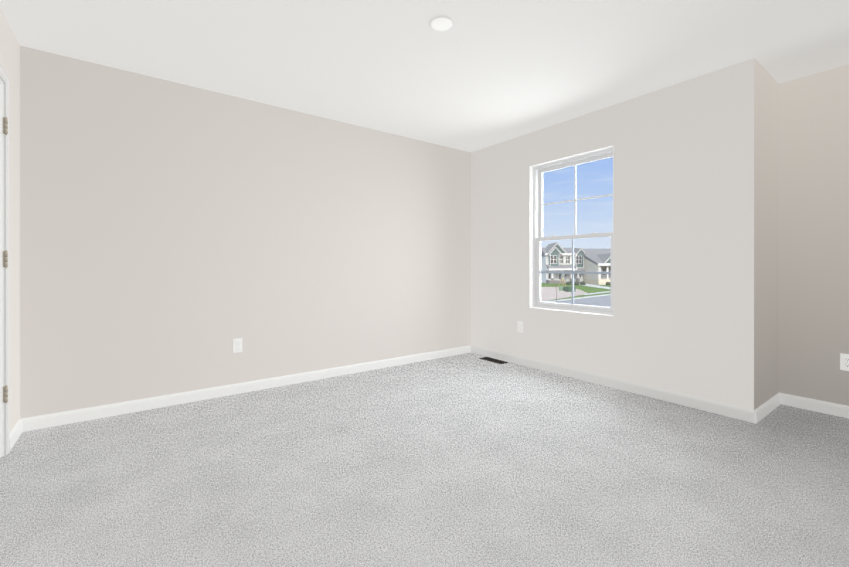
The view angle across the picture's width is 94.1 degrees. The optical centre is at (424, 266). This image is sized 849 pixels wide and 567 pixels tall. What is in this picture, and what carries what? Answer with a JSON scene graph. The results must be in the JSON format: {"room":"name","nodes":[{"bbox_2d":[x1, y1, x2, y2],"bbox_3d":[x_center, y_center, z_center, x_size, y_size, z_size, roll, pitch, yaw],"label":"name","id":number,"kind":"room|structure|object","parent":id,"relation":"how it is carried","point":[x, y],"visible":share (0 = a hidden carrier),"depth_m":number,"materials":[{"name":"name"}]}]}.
{"room":"empty bedroom","nodes":[
{"label":"empty bedroom","id":0,"kind":"room"},
{"bbox_2d":[0,7,19,432],"bbox_3d":[-1.326,-0.177,0.715,0.160,2.440,4.320,0,0,-37],"label":"wall","id":1,"kind":"structure","parent":0,"point":[9,54],"depth_m":2.36,"materials":[{"name":"grey paint"}]},
{"bbox_2d":[0,82,2,457],"bbox_3d":[-2.104,0.014,1.855,0.191,2.032,0.762,0,0,-37],"label":"closet door","id":2,"kind":"structure","parent":1,"relation":"in","point":[1,269],"depth_m":2.15,"materials":[{"name":"white wood"}]},
{"bbox_2d":[0,65,8,456],"bbox_3d":[-2.147,-0.013,1.824,0.172,2.110,0.894,0,0,-37],"label":"door frame","id":3,"kind":"structure","parent":1,"relation":"attached to","point":[4,79],"depth_m":2.18,"materials":[{"name":"white wood"}]},
{"bbox_2d":[3,117,7,402],"bbox_3d":[-2.324,-0.038,2.169,0.054,1.576,0.016,0,0,-37],"label":"closet door hinges","id":4,"kind":"object","parent":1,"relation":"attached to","point":[5,259],"visible":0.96,"depth_m":2.17,"materials":[{"name":"silver metal"}]},
{"bbox_2d":[9,418,24,450],"bbox_3d":[-2.441,1.001,2.352,0.013,0.083,0.304,0,0,-37],"label":"baseboard","id":5,"kind":"structure","parent":1,"relation":"attached to","point":[19,427],"depth_m":2.37,"materials":[{"name":"white wood"}]},
{"bbox_2d":[20,46,470,418],"bbox_3d":[-1.039,-0.179,3.726,4.224,2.440,0.160,0,0,-37],"label":"wall","id":6,"kind":"structure","parent":0,"point":[175,237],"depth_m":3.13,"materials":[{"name":"grey paint"}]},
{"bbox_2d":[233,338,241,352],"bbox_3d":[-1.536,0.648,3.250,0.070,0.115,0.006,0,0,-37],"label":"outlet","id":7,"kind":"object","parent":6,"relation":"attached to","point":[237,345],"visible":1,"depth_m":3.25,"materials":[{"name":"white plastic"}]},
{"bbox_2d":[25,345,472,431],"bbox_3d":[-0.988,1.000,3.657,3.904,0.083,0.013,0,0,-37],"label":"baseboard","id":8,"kind":"structure","parent":6,"relation":"attached to","point":[85,414],"depth_m":3.14,"materials":[{"name":"white wood"}]},
{"bbox_2d":[0,352,848,566],"bbox_3d":[0.196,1.117,1.853,5.739,0.150,4.640,0,0,-37],"label":"floor","id":9,"kind":"structure","parent":0,"point":[470,459],"depth_m":1.93,"materials":[{"name":"carpet"}]},
{"bbox_2d":[479,357,507,363],"bbox_3d":[0.767,1.038,4.389,0.117,0.005,0.324,0,0,-37],"label":"air vent register","id":10,"kind":"object","parent":9,"relation":"on","point":[493,360],"visible":0.98,"depth_m":4.38,"materials":[{"name":"brown metal"}]},
{"bbox_2d":[0,0,848,151],"bbox_3d":[0.196,-1.472,1.851,5.739,0.150,4.640,0,0,-37],"label":"ceiling","id":11,"kind":"structure","parent":0,"point":[480,74],"depth_m":2.53,"materials":[{"name":"white paint"}]},
{"bbox_2d":[429,15,453,30],"bbox_3d":[0.098,-1.392,2.265,0.140,0.011,0.140,0,0,-37],"label":"recessed light","id":12,"kind":"object","parent":11,"relation":"in","point":[441,23],"visible":1,"depth_m":2.25,"materials":[{"name":"white plastic"}]},
{"bbox_2d":[471,68,725,402],"bbox_3d":[1.406,-0.179,3.848,0.160,2.440,2.570,0,0,-37],"label":"wall","id":13,"kind":"structure","parent":0,"point":[663,327],"depth_m":3.24,"materials":[{"name":"grey paint"}]},
{"bbox_2d":[518,321,522,332],"bbox_3d":[1.022,0.642,4.222,0.006,0.115,0.070,0,0,-37],"label":"outlet","id":14,"kind":"object","parent":13,"relation":"attached to","point":[520,326],"visible":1,"depth_m":4.22,"materials":[{"name":"white plastic"}]},
{"bbox_2d":[530,145,613,315],"bbox_3d":[1.428,-0.313,3.817,0.158,1.482,0.894,0,0,-37],"label":"window unit","id":15,"kind":"structure","parent":13,"relation":"in","point":[537,171],"depth_m":3.92,"materials":[{"name":"white plastic"}]},
{"bbox_2d":[473,346,760,423],"bbox_3d":[1.398,1.000,3.715,0.013,0.083,2.713,0,0,-37],"label":"baseboard","id":16,"kind":"structure","parent":13,"relation":"attached to","point":[759,413],"depth_m":3.23,"materials":[{"name":"white wood"}]},
{"bbox_2d":[725,58,778,409],"bbox_3d":[2.473,-0.178,2.942,0.785,2.440,0.160,0,0,-37],"label":"column","id":17,"kind":"structure","parent":0,"point":[752,252],"depth_m":2.73,"materials":[{"name":"grey paint"}]},
{"bbox_2d":[757,393,784,418],"bbox_3d":[2.459,1.000,2.824,0.570,0.083,0.013,0,0,-37],"label":"baseboard","id":18,"kind":"structure","parent":17,"relation":"attached to","point":[779,398],"depth_m":2.86,"materials":[{"name":"white wood"}]},
{"bbox_2d":[779,64,848,405],"bbox_3d":[3.247,-0.178,2.428,0.160,2.440,1.590,0,0,-37],"label":"wall","id":19,"kind":"structure","parent":0,"point":[813,226],"depth_m":2.86,"materials":[{"name":"grey paint"}]},
{"bbox_2d":[785,394,848,417],"bbox_3d":[3.169,1.001,2.389,0.013,0.083,1.560,0,0,-37],"label":"baseboard","id":20,"kind":"structure","parent":19,"relation":"attached to","point":[820,406],"depth_m":2.84,"materials":[{"name":"white wood"}]},
{"bbox_2d":[840,353,848,370],"bbox_3d":[2.920,0.660,2.727,0.006,0.115,0.070,0,0,-37],"label":"outlet","id":21,"kind":"object","parent":19,"relation":"attached to","point":[844,361],"visible":1,"depth_m":2.74,"materials":[{"name":"white plastic"}]},
{"label":"outside","id":22,"kind":"structure","parent":0,"visible":0},
{"bbox_2d":[541,283,610,301],"bbox_3d":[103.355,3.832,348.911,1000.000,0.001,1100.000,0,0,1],"label":"lawn","id":23,"kind":"structure","parent":22,"point":[592,289],"depth_m":70.00,"materials":[{"name":"green plant"}]},
{"bbox_2d":[565,286,575,291],"bbox_3d":[23.339,3.580,63.280,1.363,0.850,0.920,0,0,-16],"label":"utility box","id":24,"kind":"object","parent":23,"relation":"on","point":[568,288],"depth_m":62.98,"materials":[{"name":"green"}]},
{"bbox_2d":[541,284,610,306],"bbox_3d":[20.346,3.977,52.730,35.972,0.030,89.052,0,0,1],"label":"paving","id":25,"kind":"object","parent":23,"relation":"on","point":[552,292],"depth_m":51.58,"materials":[{"name":"white concrete"}]},
{"bbox_2d":[541,243,610,284],"bbox_3d":[47.127,-0.990,101.971,35.540,9.944,28.950,0,0,1],"label":"houses","id":26,"kind":"structure","parent":23,"relation":"on","point":[601,257],"depth_m":95.70,"materials":[{"name":"white"}]},
{"bbox_2d":[566,281,610,284],"bbox_3d":[36.130,3.555,89.237,9.322,0.870,8.436,0,0,1],"label":"shrubs","id":27,"kind":"object","parent":23,"relation":"on","point":[576,283],"depth_m":86.16,"materials":[{"name":"green plant"}]}
]}

